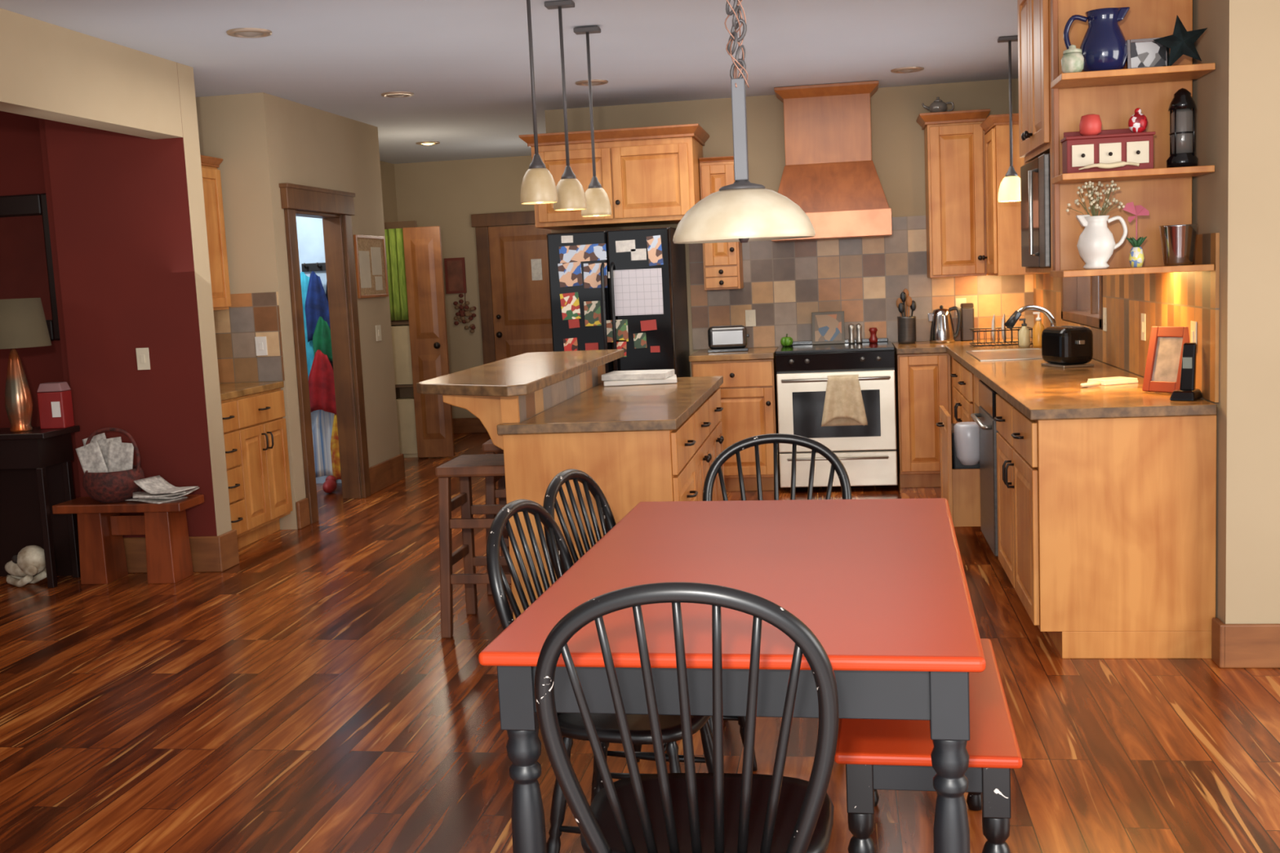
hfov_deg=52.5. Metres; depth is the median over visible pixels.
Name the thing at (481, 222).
trim
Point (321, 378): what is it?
jacket
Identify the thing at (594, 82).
recessed light
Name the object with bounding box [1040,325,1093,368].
toaster
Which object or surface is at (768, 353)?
countertop
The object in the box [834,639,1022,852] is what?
bench
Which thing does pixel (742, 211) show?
pendant light
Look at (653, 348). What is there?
magnet
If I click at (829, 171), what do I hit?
range hood
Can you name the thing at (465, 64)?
ceiling
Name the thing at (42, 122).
wall
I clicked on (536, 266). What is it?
paper note
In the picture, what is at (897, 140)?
wall
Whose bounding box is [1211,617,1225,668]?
baseboard
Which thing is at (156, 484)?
newspaper
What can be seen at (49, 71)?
wall
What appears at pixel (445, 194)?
wall
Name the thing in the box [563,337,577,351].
photograph
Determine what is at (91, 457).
newspaper
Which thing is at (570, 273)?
photograph
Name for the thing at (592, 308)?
photograph
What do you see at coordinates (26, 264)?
mirror
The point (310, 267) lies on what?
coat rack
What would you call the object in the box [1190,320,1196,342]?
outlet plate
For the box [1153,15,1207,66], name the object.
star ornament
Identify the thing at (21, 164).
wall
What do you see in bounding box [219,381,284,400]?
countertop
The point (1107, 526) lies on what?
base cabinet
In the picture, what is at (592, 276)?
photograph
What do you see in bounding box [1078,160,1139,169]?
feather
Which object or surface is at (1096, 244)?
pitcher
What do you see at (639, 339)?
photograph
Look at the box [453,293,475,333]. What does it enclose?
swag
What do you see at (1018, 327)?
dish rack
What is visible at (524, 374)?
countertop
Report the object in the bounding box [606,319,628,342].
photograph
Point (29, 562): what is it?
skull
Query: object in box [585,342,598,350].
magnet
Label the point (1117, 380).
notepad
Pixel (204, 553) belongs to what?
baseboard
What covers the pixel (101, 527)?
wooden bench
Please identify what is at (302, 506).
baseboard
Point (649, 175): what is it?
upper cabinet
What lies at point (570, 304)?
photograph
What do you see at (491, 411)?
wall
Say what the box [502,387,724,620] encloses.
kitchen island
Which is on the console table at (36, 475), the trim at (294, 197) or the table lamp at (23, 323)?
the table lamp at (23, 323)
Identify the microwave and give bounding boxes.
[1020,153,1050,266]
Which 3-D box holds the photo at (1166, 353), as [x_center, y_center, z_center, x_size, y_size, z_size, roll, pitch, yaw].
[1.994,-0.252,4.893,0.014,0.170,0.110,10,-1,-34]
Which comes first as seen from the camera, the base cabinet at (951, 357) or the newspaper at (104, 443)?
the newspaper at (104, 443)
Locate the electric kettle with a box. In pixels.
[927,305,961,343]
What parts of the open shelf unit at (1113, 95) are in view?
shelf, shelf, shelf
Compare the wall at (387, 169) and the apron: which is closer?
the apron
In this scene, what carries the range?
on the floor
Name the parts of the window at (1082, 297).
pane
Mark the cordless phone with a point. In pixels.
(1187, 391)
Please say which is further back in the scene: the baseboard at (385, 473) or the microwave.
the baseboard at (385, 473)
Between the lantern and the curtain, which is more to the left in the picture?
the curtain
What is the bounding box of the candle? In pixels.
[1079,114,1102,135]
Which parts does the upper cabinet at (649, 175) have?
door, crown moulding, door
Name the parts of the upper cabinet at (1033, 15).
handle, door, handle, door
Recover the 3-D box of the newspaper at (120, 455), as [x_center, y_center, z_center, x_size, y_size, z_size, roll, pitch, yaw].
[-2.673,0.212,6.671,0.156,0.272,0.042,-2,7,5]
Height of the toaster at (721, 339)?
0.172 m
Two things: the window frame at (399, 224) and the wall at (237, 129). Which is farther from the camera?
the window frame at (399, 224)
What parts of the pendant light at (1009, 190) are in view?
lamp shade, rod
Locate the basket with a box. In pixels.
[82,427,144,502]
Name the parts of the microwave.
door, handle, control panel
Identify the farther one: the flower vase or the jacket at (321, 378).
the jacket at (321, 378)
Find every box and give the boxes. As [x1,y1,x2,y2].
[36,382,74,429]
[1060,128,1155,173]
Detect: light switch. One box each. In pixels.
[135,347,150,369]
[375,324,382,341]
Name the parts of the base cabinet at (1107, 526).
handle, drawer, door, handle, handle, handle, drawer, door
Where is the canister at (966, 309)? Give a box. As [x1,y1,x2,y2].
[960,302,974,341]
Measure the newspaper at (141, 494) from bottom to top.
0.014 m
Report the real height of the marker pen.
0.018 m
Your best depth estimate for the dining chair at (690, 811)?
2.17 m
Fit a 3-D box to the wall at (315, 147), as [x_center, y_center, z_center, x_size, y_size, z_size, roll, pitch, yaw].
[-2.067,-0.793,8.818,0.120,2.622,1.810,-2,7,9]
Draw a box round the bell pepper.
[780,333,792,346]
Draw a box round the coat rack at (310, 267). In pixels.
[301,262,325,271]
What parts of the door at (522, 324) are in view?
knob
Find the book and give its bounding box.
[601,368,675,380]
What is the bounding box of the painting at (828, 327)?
[814,314,841,341]
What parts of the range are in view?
control panel, handle, oven door, handle, storage drawer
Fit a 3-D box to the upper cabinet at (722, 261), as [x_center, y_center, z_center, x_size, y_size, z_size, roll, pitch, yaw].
[0.565,-1.364,8.749,0.270,0.870,0.373,-2,7,9]
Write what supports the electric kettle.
on the countertop at (1039, 392)
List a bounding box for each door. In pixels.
[402,226,454,457]
[488,224,552,361]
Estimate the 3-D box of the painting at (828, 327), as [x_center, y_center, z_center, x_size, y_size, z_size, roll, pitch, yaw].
[1.279,-0.671,8.818,0.180,0.180,0.002,-2,-1,9]
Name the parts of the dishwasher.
handle, door, control panel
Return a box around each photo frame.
[1126,37,1169,68]
[1142,326,1189,393]
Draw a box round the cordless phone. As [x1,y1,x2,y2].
[1169,342,1202,400]
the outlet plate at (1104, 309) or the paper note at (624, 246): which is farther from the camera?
the paper note at (624, 246)
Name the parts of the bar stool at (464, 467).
leg, leg, seat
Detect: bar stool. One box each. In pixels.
[435,453,511,638]
[482,439,510,595]
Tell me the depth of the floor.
4.25 m
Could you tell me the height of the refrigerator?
1.715 m
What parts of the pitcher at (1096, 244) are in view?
spout, handle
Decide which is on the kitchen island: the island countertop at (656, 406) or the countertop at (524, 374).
the island countertop at (656, 406)
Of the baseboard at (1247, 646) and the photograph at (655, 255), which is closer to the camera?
the baseboard at (1247, 646)
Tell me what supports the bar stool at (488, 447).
on the floor
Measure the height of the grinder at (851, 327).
0.135 m
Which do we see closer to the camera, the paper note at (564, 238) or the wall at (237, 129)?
the wall at (237, 129)
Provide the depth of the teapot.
8.40 m
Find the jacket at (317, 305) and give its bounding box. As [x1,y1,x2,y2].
[305,271,330,342]
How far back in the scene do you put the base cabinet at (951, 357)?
8.21 m
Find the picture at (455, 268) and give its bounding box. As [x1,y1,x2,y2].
[447,260,463,291]
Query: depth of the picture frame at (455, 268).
12.48 m
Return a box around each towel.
[312,409,334,477]
[821,374,867,426]
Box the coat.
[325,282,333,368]
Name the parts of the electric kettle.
spout, handle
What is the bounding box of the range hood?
[771,80,892,242]
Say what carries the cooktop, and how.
in the range
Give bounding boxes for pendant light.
[520,0,557,204]
[544,0,586,210]
[573,26,611,217]
[672,0,815,244]
[997,35,1020,201]
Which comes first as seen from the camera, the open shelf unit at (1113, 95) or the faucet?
the open shelf unit at (1113, 95)
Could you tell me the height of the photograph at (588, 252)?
0.104 m
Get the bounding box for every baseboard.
[123,536,219,573]
[216,528,239,572]
[295,497,310,528]
[368,453,404,494]
[452,417,487,433]
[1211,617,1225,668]
[1223,623,1279,668]
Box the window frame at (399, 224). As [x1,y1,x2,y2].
[384,220,417,322]
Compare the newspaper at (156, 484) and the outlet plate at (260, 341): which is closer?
the newspaper at (156, 484)
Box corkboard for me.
[353,234,388,298]
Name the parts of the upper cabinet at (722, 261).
crown moulding, door, drawer, drawer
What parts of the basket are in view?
handle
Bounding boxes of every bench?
[52,494,204,584]
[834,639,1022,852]
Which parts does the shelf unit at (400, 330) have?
frame, shelf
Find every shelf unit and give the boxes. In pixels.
[391,321,417,457]
[1049,0,1215,277]
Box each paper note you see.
[530,258,542,280]
[561,235,573,243]
[615,240,635,252]
[631,248,646,260]
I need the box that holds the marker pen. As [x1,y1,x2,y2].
[1080,381,1100,387]
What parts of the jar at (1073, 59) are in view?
lid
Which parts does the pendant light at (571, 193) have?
rod, lamp shade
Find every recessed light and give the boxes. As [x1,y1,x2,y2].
[226,27,271,37]
[381,91,413,97]
[415,141,439,145]
[575,79,608,85]
[890,66,924,73]
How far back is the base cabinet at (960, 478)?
6.44 m
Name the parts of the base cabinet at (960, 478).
handle, door, drawer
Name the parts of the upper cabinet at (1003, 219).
door, crown moulding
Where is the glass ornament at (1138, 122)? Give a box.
[1128,107,1147,132]
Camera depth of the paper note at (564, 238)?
8.22 m
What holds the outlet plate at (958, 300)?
attached to the wall tile at (785, 282)
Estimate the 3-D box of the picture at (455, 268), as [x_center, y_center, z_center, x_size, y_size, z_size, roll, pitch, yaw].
[-1.775,-1.452,12.489,0.150,0.290,0.010,-2,7,9]
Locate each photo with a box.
[1130,41,1165,67]
[1151,337,1182,382]
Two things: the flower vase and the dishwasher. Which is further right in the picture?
the flower vase
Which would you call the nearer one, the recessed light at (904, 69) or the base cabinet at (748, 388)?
the recessed light at (904, 69)
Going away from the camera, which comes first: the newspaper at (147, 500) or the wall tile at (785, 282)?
the newspaper at (147, 500)
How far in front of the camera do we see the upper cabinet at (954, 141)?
8.35 m
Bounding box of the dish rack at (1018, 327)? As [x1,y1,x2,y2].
[968,326,1032,346]
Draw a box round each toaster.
[707,324,749,352]
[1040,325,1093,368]
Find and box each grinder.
[848,323,854,343]
[855,323,862,343]
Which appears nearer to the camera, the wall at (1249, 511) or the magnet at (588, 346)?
the wall at (1249, 511)
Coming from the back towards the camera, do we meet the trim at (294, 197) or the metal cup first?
the trim at (294, 197)
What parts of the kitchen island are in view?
drawer, drawer, handle, handle, door, drawer, handle, handle, door, drawer, door, handle, handle, door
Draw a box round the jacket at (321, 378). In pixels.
[308,349,336,414]
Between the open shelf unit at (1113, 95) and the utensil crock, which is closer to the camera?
the open shelf unit at (1113, 95)
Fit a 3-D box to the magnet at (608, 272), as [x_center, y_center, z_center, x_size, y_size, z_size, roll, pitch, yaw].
[-0.182,-0.959,8.207,0.042,0.042,0.004,-2,7,9]
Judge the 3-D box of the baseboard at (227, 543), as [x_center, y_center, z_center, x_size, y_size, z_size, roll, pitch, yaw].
[-2.196,0.660,6.911,0.023,0.190,0.202,-2,7,9]
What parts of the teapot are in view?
spout, lid, handle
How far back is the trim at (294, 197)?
8.84 m
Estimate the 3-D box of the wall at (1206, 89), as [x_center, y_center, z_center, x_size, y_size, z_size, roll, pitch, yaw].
[2.397,-0.737,6.553,0.163,2.622,4.310,-2,7,9]
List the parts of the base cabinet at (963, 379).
handle, drawer, handle, door, handle, handle, drawer, door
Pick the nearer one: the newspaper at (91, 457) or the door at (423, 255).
the newspaper at (91, 457)
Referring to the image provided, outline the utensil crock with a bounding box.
[896,288,915,343]
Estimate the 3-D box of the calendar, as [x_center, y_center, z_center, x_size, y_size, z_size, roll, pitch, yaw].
[-0.020,-0.849,8.201,0.327,0.288,0.004,-2,7,9]
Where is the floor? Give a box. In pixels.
[0,432,1279,852]
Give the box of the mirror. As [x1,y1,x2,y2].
[0,193,60,340]
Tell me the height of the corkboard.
0.440 m
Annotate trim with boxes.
[279,182,370,524]
[471,210,535,432]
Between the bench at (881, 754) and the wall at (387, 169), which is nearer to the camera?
the bench at (881, 754)
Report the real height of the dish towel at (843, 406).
0.324 m
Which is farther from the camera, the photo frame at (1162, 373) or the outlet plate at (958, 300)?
the outlet plate at (958, 300)
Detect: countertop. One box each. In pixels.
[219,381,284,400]
[416,349,624,396]
[497,376,723,435]
[688,346,778,361]
[892,337,1217,420]
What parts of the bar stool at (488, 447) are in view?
leg, seat, leg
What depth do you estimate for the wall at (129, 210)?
6.74 m
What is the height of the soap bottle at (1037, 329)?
0.212 m
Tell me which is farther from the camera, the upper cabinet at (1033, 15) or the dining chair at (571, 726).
the upper cabinet at (1033, 15)
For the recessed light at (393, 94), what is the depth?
7.92 m
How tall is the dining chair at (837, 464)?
0.919 m
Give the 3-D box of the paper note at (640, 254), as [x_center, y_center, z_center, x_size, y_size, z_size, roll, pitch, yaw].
[-0.008,-1.083,8.170,0.097,0.071,0.004,-1,7,9]
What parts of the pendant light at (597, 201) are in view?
rod, lamp shade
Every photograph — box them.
[557,261,582,287]
[559,243,606,262]
[560,292,581,319]
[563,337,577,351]
[583,262,607,288]
[583,300,601,326]
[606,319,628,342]
[616,340,626,356]
[633,332,647,348]
[646,235,663,266]
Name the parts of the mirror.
glass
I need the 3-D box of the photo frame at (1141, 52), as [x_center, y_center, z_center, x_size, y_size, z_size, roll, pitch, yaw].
[1.761,-1.289,4.499,0.140,0.111,0.031,-2,7,9]
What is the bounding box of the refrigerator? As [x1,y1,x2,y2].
[546,226,690,377]
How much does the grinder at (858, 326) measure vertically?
0.135 m
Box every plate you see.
[254,336,267,355]
[745,309,755,326]
[955,297,966,315]
[991,314,995,343]
[1001,313,1005,341]
[1102,307,1106,331]
[1141,313,1146,340]
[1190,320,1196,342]
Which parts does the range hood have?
crown moulding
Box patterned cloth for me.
[330,413,341,479]
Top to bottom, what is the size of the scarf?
0.340 m
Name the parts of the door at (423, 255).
knob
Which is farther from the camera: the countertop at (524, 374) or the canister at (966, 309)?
the canister at (966, 309)
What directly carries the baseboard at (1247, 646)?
attached to the wall at (1249, 511)
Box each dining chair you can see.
[486,498,713,852]
[534,582,839,852]
[542,468,757,803]
[702,433,851,723]
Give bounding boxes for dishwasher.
[970,379,998,556]
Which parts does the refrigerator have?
door, handle, handle, door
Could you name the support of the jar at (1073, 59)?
on the open shelf unit at (1113, 95)
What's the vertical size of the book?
0.030 m
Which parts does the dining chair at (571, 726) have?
backrest, leg, leg, seat, leg, leg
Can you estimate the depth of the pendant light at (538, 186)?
4.99 m
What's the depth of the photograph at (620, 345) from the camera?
8.26 m
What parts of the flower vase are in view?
flower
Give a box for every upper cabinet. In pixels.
[200,155,231,310]
[519,123,709,230]
[698,155,743,290]
[915,108,990,277]
[980,113,1050,275]
[1017,0,1052,272]
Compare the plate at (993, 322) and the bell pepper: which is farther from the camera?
the bell pepper
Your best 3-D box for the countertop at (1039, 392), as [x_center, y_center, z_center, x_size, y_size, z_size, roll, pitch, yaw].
[1.858,-0.306,6.668,0.932,0.038,4.320,-2,7,9]
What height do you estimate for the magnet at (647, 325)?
0.071 m
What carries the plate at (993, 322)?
in the dish rack at (1018, 327)
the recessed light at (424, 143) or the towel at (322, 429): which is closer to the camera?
the towel at (322, 429)
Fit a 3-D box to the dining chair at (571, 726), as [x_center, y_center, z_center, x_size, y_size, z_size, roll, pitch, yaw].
[-0.066,0.634,3.154,0.498,0.914,0.478,-1,7,16]
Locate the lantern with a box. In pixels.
[1166,88,1198,167]
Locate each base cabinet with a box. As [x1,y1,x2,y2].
[221,387,293,549]
[691,356,780,491]
[894,351,951,488]
[936,373,980,527]
[950,355,955,423]
[950,359,973,423]
[994,394,1216,658]
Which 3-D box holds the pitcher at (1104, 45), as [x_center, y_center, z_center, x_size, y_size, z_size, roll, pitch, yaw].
[1.605,-1.344,4.540,0.196,0.222,0.160,3,9,41]
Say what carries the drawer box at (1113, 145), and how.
on the open shelf unit at (1113, 95)
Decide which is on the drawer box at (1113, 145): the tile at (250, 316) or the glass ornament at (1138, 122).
the glass ornament at (1138, 122)
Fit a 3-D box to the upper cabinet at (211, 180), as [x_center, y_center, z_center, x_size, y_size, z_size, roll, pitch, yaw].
[-2.720,-1.090,7.348,0.423,0.890,0.900,-2,7,9]
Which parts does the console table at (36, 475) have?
panel, leg, leg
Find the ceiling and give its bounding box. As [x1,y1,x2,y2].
[0,0,1017,164]
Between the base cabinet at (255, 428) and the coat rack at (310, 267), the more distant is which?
the coat rack at (310, 267)
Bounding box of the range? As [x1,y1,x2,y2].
[775,337,897,488]
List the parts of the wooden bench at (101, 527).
leg, seat, leg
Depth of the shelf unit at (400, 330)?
10.98 m
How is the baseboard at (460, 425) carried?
attached to the wall at (445, 194)
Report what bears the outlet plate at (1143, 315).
attached to the wall tile at (1177, 299)
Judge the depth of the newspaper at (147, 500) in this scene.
6.58 m
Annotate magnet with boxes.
[568,319,579,328]
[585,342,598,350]
[608,271,614,278]
[640,319,657,331]
[650,346,660,352]
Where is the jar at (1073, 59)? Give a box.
[1061,44,1084,72]
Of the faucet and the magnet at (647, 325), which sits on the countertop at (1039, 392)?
the faucet
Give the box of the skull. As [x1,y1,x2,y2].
[4,545,46,586]
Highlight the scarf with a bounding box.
[312,316,333,362]
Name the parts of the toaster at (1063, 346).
lever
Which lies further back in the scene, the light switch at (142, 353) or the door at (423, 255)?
the door at (423, 255)
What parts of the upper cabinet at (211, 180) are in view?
crown moulding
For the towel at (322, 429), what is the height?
0.600 m
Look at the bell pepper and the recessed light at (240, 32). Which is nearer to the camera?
the recessed light at (240, 32)
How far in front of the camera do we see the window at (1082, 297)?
7.22 m
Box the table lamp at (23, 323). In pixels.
[0,297,51,432]
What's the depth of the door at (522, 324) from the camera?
12.37 m
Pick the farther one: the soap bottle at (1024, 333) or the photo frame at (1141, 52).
the soap bottle at (1024, 333)
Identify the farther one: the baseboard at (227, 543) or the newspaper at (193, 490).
the baseboard at (227, 543)
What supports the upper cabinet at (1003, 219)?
attached to the wall at (1206, 89)
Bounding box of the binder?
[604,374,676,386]
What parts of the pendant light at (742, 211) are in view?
chain, stem, lamp shade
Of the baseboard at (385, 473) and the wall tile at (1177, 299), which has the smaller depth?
the wall tile at (1177, 299)
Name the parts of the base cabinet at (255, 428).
handle, drawer, handle, drawer, handle, drawer, handle, drawer, door, drawer, handle, handle, handle, door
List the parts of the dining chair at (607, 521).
backrest, leg, leg, leg, leg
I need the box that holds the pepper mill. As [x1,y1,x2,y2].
[868,327,877,342]
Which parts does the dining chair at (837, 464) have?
backrest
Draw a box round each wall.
[0,8,182,139]
[0,111,78,532]
[38,117,80,498]
[44,62,231,537]
[195,92,302,529]
[271,94,399,498]
[295,216,342,483]
[379,160,397,222]
[394,155,535,417]
[442,364,605,449]
[544,78,1018,377]
[1066,0,1222,617]
[1218,0,1279,623]
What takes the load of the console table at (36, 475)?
on the floor
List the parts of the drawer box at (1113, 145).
drawer, drawer, drawer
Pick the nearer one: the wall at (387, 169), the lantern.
the lantern
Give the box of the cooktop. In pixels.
[775,337,894,354]
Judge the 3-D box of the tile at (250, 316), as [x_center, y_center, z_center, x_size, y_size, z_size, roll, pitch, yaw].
[-2.499,-0.533,7.865,0.683,0.534,0.011,-2,7,9]
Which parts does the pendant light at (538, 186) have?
rod, lamp shade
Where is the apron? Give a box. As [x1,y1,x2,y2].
[300,271,314,378]
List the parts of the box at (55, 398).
lid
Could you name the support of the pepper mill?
on the range
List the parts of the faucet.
spout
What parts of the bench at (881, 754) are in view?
leg, leg, seat, leg, leg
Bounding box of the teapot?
[921,97,954,112]
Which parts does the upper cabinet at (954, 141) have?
crown moulding, door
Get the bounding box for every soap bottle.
[1018,318,1030,347]
[1032,311,1044,347]
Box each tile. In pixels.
[213,292,284,382]
[688,215,1033,349]
[811,311,844,344]
[1033,232,1219,402]
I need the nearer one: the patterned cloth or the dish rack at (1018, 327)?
the dish rack at (1018, 327)
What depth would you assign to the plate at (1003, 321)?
7.99 m
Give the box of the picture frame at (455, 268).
[444,257,466,293]
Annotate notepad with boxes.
[1087,376,1137,385]
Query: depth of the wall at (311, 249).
9.59 m
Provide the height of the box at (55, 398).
0.235 m
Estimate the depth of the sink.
7.24 m
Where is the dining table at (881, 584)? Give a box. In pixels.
[478,497,986,852]
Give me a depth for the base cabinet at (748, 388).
8.43 m
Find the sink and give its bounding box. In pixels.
[965,347,1043,360]
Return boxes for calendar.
[613,267,663,315]
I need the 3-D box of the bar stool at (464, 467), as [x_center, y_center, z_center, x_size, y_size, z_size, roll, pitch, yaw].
[-0.617,0.491,5.476,0.384,0.710,0.413,-2,7,9]
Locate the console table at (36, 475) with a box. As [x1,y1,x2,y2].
[0,425,80,587]
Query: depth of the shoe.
9.26 m
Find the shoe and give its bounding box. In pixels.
[322,475,337,493]
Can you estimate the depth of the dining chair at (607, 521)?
3.64 m
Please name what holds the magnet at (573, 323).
attached to the refrigerator
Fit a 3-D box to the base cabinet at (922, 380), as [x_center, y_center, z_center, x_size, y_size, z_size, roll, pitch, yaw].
[1.865,-0.065,8.572,0.330,0.872,0.631,-2,7,9]
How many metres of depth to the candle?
4.54 m
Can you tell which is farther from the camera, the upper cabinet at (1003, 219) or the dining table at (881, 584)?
the upper cabinet at (1003, 219)
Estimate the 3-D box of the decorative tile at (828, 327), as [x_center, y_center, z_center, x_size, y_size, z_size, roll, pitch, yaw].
[1.280,-0.671,8.827,0.220,0.220,0.046,-2,7,9]
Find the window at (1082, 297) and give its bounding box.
[1060,275,1102,328]
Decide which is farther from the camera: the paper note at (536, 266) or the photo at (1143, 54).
the paper note at (536, 266)
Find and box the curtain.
[384,228,408,320]
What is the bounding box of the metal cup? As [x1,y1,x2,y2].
[1159,223,1198,265]
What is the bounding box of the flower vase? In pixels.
[1122,201,1149,266]
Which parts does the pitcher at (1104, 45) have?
handle, spout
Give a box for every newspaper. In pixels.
[75,440,108,473]
[82,432,106,445]
[93,436,121,466]
[106,441,133,471]
[124,496,187,503]
[133,475,198,493]
[133,490,185,497]
[138,487,199,498]
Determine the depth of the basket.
6.58 m
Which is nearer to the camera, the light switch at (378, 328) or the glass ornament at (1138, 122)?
the glass ornament at (1138, 122)
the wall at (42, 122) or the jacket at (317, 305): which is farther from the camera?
the jacket at (317, 305)
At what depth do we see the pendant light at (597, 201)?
6.15 m
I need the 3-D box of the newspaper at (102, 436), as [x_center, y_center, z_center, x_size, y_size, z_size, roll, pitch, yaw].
[-2.799,0.195,6.734,0.200,0.322,0.041,-1,7,12]
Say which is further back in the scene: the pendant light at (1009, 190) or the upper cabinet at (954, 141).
the upper cabinet at (954, 141)
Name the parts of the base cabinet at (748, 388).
drawer, door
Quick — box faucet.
[1004,305,1055,329]
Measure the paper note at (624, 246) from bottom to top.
0.072 m
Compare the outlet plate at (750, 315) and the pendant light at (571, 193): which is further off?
the outlet plate at (750, 315)
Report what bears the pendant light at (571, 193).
hanging from the ceiling
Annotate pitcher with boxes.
[1063,6,1129,71]
[1066,179,1127,269]

